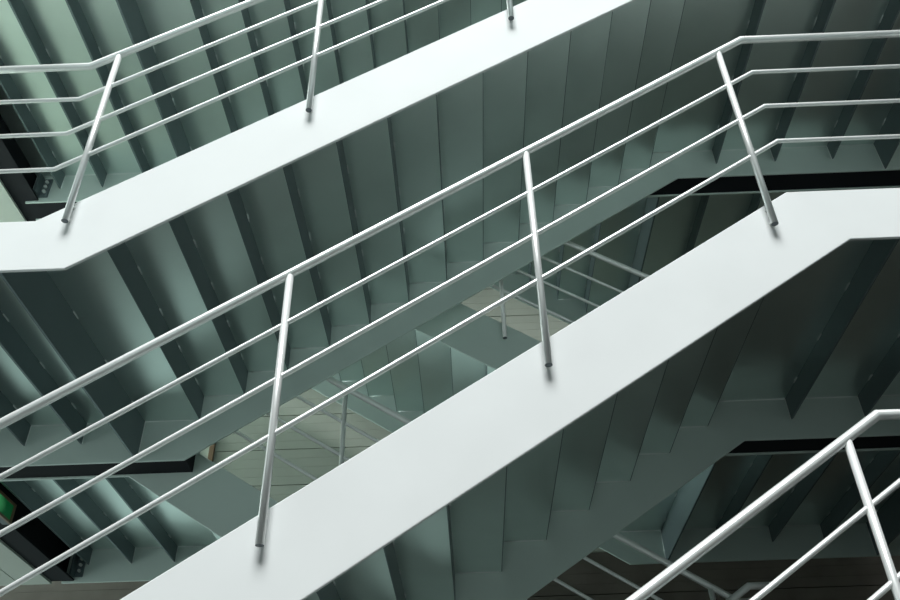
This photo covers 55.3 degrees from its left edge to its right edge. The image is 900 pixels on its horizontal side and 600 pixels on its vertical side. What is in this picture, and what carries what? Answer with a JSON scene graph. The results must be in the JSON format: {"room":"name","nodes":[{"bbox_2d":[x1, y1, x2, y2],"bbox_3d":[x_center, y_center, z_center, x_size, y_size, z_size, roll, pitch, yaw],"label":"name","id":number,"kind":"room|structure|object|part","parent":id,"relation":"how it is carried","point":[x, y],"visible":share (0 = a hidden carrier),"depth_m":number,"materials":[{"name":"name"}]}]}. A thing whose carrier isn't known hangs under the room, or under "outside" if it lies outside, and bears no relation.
{"room":"stairwell","nodes":[
{"label":"stairwell","id":0,"kind":"room"},
{"bbox_2d":[0,179,26,221],"bbox_3d":[-6.003,-0.791,7.595,4.528,0.320,4.452,-2,-37,1],"label":"ceiling","id":1,"kind":"structure","parent":0,"point":[9,211],"depth_m":7.42,"materials":[{"name":"paint"}]},
{"bbox_2d":[0,539,51,585],"bbox_3d":[-5.946,1.199,6.109,4.528,0.320,4.452,-2,-37,1],"label":"ceiling","id":2,"kind":"structure","parent":0,"point":[13,566],"depth_m":7.45,"materials":[{"name":"paint"}]},
{"bbox_2d":[0,251,216,580],"bbox_3d":[-2.718,1.078,6.075,1.931,0.316,4.419,-2,-37,1],"label":"stair landing","id":3,"kind":"structure","parent":0,"point":[57,328],"depth_m":5.71,"materials":[{"name":"grey metal"}]},
{"bbox_2d":[0,490,16,524],"bbox_3d":[-3.456,1.479,6.446,0.067,0.160,0.682,-2,-37,1],"label":"exit light","id":4,"kind":"object","parent":3,"relation":"attached to","point":[7,506],"visible":0.97,"depth_m":6.63,"materials":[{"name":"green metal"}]},
{"bbox_3d":[-2.711,0.256,5.220,1.836,0.021,2.067,-2,-37,1],"label":"deck plate","id":5,"kind":"part","parent":3,"relation":"part of","materials":[{"name":"grey metal"}]},
{"bbox_3d":[-2.783,1.651,7.087,1.546,0.021,2.117,-2,-37,1],"label":"deck plate","id":6,"kind":"part","parent":3,"relation":"part of","materials":[{"name":"grey metal"}]},
{"bbox_2d":[0,453,277,583],"bbox_3d":[0.322,2.652,6.218,7.696,2.806,2.150,-2,-37,1],"label":"flight","id":7,"kind":"object","parent":3,"relation":"attached to","point":[221,502],"visible":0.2,"depth_m":6.00,"materials":[{"name":"grey paint"}]},
{"bbox_2d":[234,377,749,599],"bbox_3d":[-0.122,1.436,5.765,4.007,3.706,0.063,-2,-37,1],"label":"stair railing","id":8,"kind":"object","parent":7,"relation":"attached to","point":[712,589],"visible":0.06,"depth_m":6.01,"materials":[{"name":"white metal"}]},
{"bbox_3d":[-0.117,1.626,5.610,4.007,2.507,0.024,-2,-37,1],"label":"guard rail","id":9,"kind":"part","parent":8,"relation":"part of","materials":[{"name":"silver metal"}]},
{"bbox_3d":[-0.123,1.401,5.778,4.007,2.507,0.024,-2,-37,1],"label":"guard rail","id":10,"kind":"part","parent":8,"relation":"part of","materials":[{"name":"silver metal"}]},
{"bbox_3d":[-0.129,1.188,5.937,4.007,2.507,0.024,-2,-37,1],"label":"guard rail","id":11,"kind":"part","parent":8,"relation":"part of","materials":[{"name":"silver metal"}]},
{"bbox_2d":[0,0,899,466],"bbox_3d":[0.192,-0.728,5.838,7.696,2.806,2.100,-2,-37,1],"label":"flight","id":12,"kind":"object","parent":3,"relation":"on","point":[187,235],"visible":0.94,"depth_m":5.78,"materials":[{"name":"grey paint"}]},
{"bbox_2d":[0,0,513,222],"bbox_3d":[0.174,-1.921,5.382,7.120,3.848,0.063,-2,-37,1],"label":"stair railing","id":13,"kind":"object","parent":12,"relation":"attached to","point":[117,56],"visible":1,"depth_m":5.01,"materials":[{"name":"white metal"}]},
{"bbox_3d":[0.159,-2.456,5.769,7.120,2.526,0.043,-2,-37,1],"label":"handrail","id":14,"kind":"part","parent":13,"relation":"part of","materials":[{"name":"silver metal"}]},
{"bbox_3d":[0.166,-2.222,5.595,7.120,2.507,0.024,-2,-37,1],"label":"guard rail","id":15,"kind":"part","parent":13,"relation":"part of","materials":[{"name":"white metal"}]},
{"bbox_3d":[0.172,-1.993,5.423,7.120,2.507,0.024,-2,-37,1],"label":"guard rail","id":16,"kind":"part","parent":13,"relation":"part of","materials":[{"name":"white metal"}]},
{"bbox_3d":[0.179,-1.772,5.258,7.120,2.507,0.024,-2,-37,1],"label":"guard rail","id":17,"kind":"part","parent":13,"relation":"part of","materials":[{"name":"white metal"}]},
{"bbox_2d":[0,0,230,220],"bbox_3d":[-2.775,-0.911,7.560,1.931,0.316,4.419,-2,-37,1],"label":"stair landing","id":18,"kind":"structure","parent":0,"point":[32,32],"depth_m":6.76,"materials":[{"name":"white"}]},
{"bbox_2d":[25,0,526,203],"bbox_3d":[0.135,-2.717,7.323,7.696,2.806,2.100,-2,-37,1],"label":"flight","id":19,"kind":"object","parent":18,"relation":"on","point":[248,106],"visible":0.28,"depth_m":7.27,"materials":[{"name":"grey paint"}]},
{"bbox_2d":[0,287,899,599],"bbox_3d":[0.144,0.768,10.083,22.400,14.778,0.320,-2,-37,1],"label":"floor","id":20,"kind":"structure","parent":0,"point":[849,578],"depth_m":8.46,"materials":[{"name":"grey tile"}]},
{"bbox_2d":[199,443,215,461],"bbox_3d":[-2.778,1.786,9.216,0.442,0.608,0.038,-2,-37,1],"label":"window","id":21,"kind":"structure","parent":20,"relation":"in","point":[208,452],"depth_m":9.30,"materials":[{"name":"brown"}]},
{"bbox_2d":[36,219,899,564],"bbox_3d":[0.265,0.662,7.703,7.696,2.806,2.150,-2,-37,1],"label":"flight","id":22,"kind":"object","parent":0,"point":[437,373],"visible":0.2,"depth_m":7.76,"materials":[{"name":"grey paint"}]},
{"bbox_2d":[491,241,649,338],"bbox_3d":[-0.179,-0.554,7.250,4.007,3.706,0.063,-2,-37,1],"label":"stair railing","id":23,"kind":"object","parent":22,"relation":"attached to","point":[500,288],"visible":0.07,"depth_m":6.88,"materials":[{"name":"white metal"}]},
{"bbox_3d":[-0.173,-0.363,7.095,4.007,2.507,0.024,-2,-37,1],"label":"guard rail","id":24,"kind":"part","parent":23,"relation":"part of","materials":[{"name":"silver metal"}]},
{"bbox_3d":[-0.180,-0.589,7.264,4.007,2.507,0.024,-2,-37,1],"label":"guard rail","id":25,"kind":"part","parent":23,"relation":"part of","materials":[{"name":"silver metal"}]},
{"bbox_3d":[-0.186,-0.802,7.422,4.007,2.507,0.024,-2,-37,1],"label":"guard rail","id":26,"kind":"part","parent":23,"relation":"part of","materials":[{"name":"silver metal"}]},
{"bbox_3d":[-0.193,-1.032,7.595,4.007,2.526,0.043,-2,-37,1],"label":"handrail","id":27,"kind":"part","parent":23,"relation":"part of","materials":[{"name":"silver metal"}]},
{"bbox_2d":[489,186,899,323],"bbox_3d":[0.208,-1.327,9.188,7.696,2.806,2.150,-2,-37,1],"label":"flight","id":28,"kind":"object","parent":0,"point":[565,305],"visible":0.08,"depth_m":9.27,"materials":[{"name":"grey paint"}]},
{"bbox_2d":[587,0,899,312],"bbox_3d":[2.735,-1.116,7.497,2.622,0.316,4.419,-2,-37,1],"label":"stair landing","id":29,"kind":"structure","parent":0,"point":[663,238],"depth_m":7.06,"materials":[{"name":"white"}]},
{"bbox_3d":[2.768,-0.547,8.507,2.622,0.021,2.117,-2,-37,1],"label":"deck plate","id":30,"kind":"part","parent":29,"relation":"part of","materials":[{"name":"grey metal"}]},
{"bbox_3d":[2.840,-1.942,6.641,2.332,0.021,2.067,-2,-37,1],"label":"deck plate","id":31,"kind":"part","parent":29,"relation":"part of","materials":[{"name":"grey metal"}]},
{"bbox_2d":[620,239,899,559],"bbox_3d":[2.792,0.874,6.012,2.622,0.316,4.419,-2,-37,1],"label":"stair landing","id":32,"kind":"structure","parent":0,"point":[832,330],"depth_m":5.82,"materials":[{"name":"grey metal"}]},
{"bbox_2d":[120,188,899,599],"bbox_3d":[0.249,1.262,4.353,7.696,2.806,2.100,-2,-37,1],"label":"flight","id":33,"kind":"object","parent":32,"relation":"attached to","point":[503,486],"visible":0.99,"depth_m":4.13,"materials":[{"name":"metal"}]},
{"bbox_2d":[0,30,899,596],"bbox_3d":[0.231,0.069,3.897,7.120,3.848,0.063,-2,-37,1],"label":"stair railing","id":34,"kind":"object","parent":33,"relation":"attached to","point":[288,276],"visible":1,"depth_m":4.01,"materials":[{"name":"white metal"}]},
{"bbox_3d":[2.825,1.443,7.022,2.622,0.021,2.117,-2,-37,1],"label":"deck plate","id":35,"kind":"part","parent":32,"relation":"part of","materials":[{"name":"grey metal"}]},
{"bbox_3d":[2.897,0.048,5.156,2.332,0.021,2.067,-2,-37,1],"label":"deck plate","id":36,"kind":"part","parent":32,"relation":"part of","materials":[{"name":"grey metal"}]},
{"bbox_3d":[0.122,3.099,0.581,22.400,0.320,12.960,-2,-37,1],"label":"floor","id":37,"kind":"structure","parent":0,"visible":0},
{"bbox_3d":[0.306,3.252,2.868,7.696,2.806,2.100,-2,-37,1],"label":"flight","id":38,"kind":"object","parent":37,"relation":"on","visible":0},
{"bbox_2d":[726,582,769,599],"bbox_3d":[-0.025,3.226,4.199,4.039,3.566,0.043,-2,-37,1],"label":"stair railing","id":39,"kind":"object","parent":38,"relation":"attached to","point":[745,588],"visible":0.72,"depth_m":5.21,"materials":[{"name":"white metal"}]},
{"bbox_2d":[625,409,899,599],"bbox_3d":[0.288,2.059,2.412,7.120,3.848,0.063,-2,-37,1],"label":"stair railing","id":40,"kind":"object","parent":38,"relation":"attached to","point":[845,440],"visible":1,"depth_m":3.25,"materials":[{"name":"white metal"}]},
{"bbox_3d":[0.279,1.757,2.624,7.120,2.507,0.024,-2,-37,1],"label":"guard rail","id":41,"kind":"part","parent":40,"relation":"part of","materials":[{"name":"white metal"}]},
{"bbox_3d":[0.286,1.987,2.453,7.120,2.507,0.024,-2,-37,1],"label":"guard rail","id":42,"kind":"part","parent":40,"relation":"part of","materials":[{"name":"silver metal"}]}
]}

